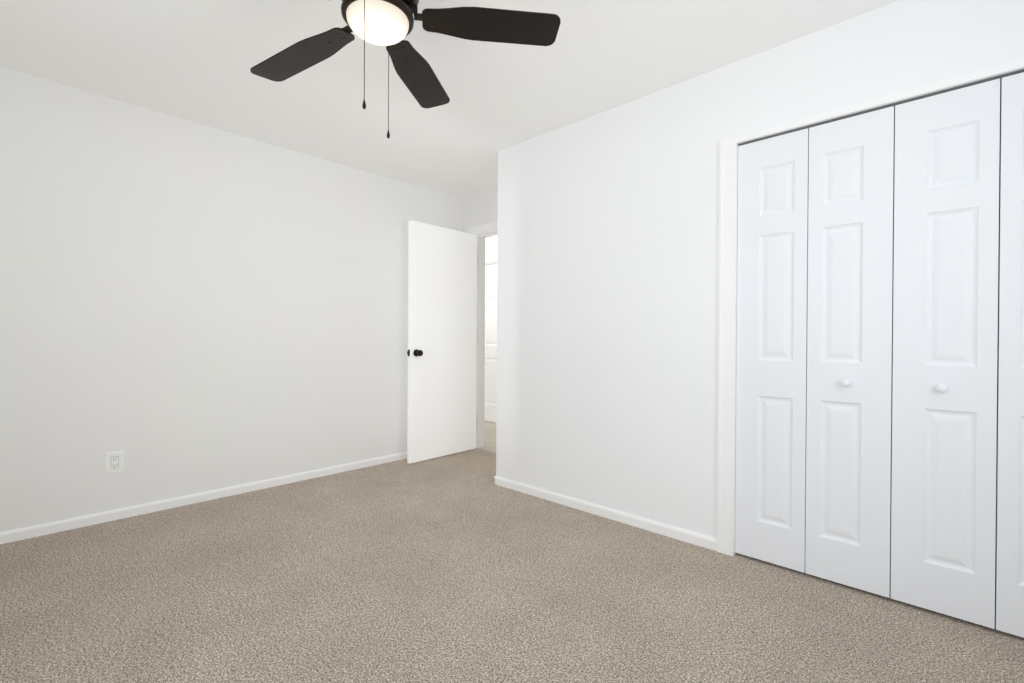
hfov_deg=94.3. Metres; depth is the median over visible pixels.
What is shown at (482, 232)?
door frame
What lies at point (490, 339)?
hall door
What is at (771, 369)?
closet door leaf
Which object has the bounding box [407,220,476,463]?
entry door
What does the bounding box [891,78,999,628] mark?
closet door leaf
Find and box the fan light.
[250,0,560,138]
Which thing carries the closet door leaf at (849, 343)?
in the wall at (608, 280)
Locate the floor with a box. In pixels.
[0,421,1023,682]
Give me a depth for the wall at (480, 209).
4.53 m
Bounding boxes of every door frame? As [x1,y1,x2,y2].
[467,221,497,448]
[485,256,496,264]
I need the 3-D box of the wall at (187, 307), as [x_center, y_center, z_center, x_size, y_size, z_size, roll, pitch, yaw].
[-1.827,-0.182,3.353,0.110,2.440,3.810,1,0,43]
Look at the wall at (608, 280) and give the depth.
2.67 m
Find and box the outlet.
[105,451,123,474]
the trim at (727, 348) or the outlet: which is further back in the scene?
the outlet
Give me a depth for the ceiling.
2.40 m
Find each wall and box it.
[0,67,463,531]
[464,190,497,232]
[485,236,496,256]
[496,0,1023,538]
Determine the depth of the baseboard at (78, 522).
2.97 m
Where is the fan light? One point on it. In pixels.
(389, 24)
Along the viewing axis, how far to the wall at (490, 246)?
6.00 m
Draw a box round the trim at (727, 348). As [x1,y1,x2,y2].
[717,58,1023,555]
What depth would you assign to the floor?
1.91 m
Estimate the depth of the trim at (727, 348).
2.35 m
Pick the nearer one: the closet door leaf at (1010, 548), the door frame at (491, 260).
the closet door leaf at (1010, 548)
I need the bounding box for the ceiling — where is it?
[0,0,898,199]
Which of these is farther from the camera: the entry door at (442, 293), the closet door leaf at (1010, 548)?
the entry door at (442, 293)
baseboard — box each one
[0,452,406,543]
[494,476,716,550]
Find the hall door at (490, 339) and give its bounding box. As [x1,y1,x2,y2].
[484,263,496,422]
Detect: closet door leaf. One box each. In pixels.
[735,128,808,572]
[805,106,894,597]
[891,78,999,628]
[996,72,1023,637]
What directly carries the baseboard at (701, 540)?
attached to the wall at (608, 280)
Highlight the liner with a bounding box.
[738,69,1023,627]

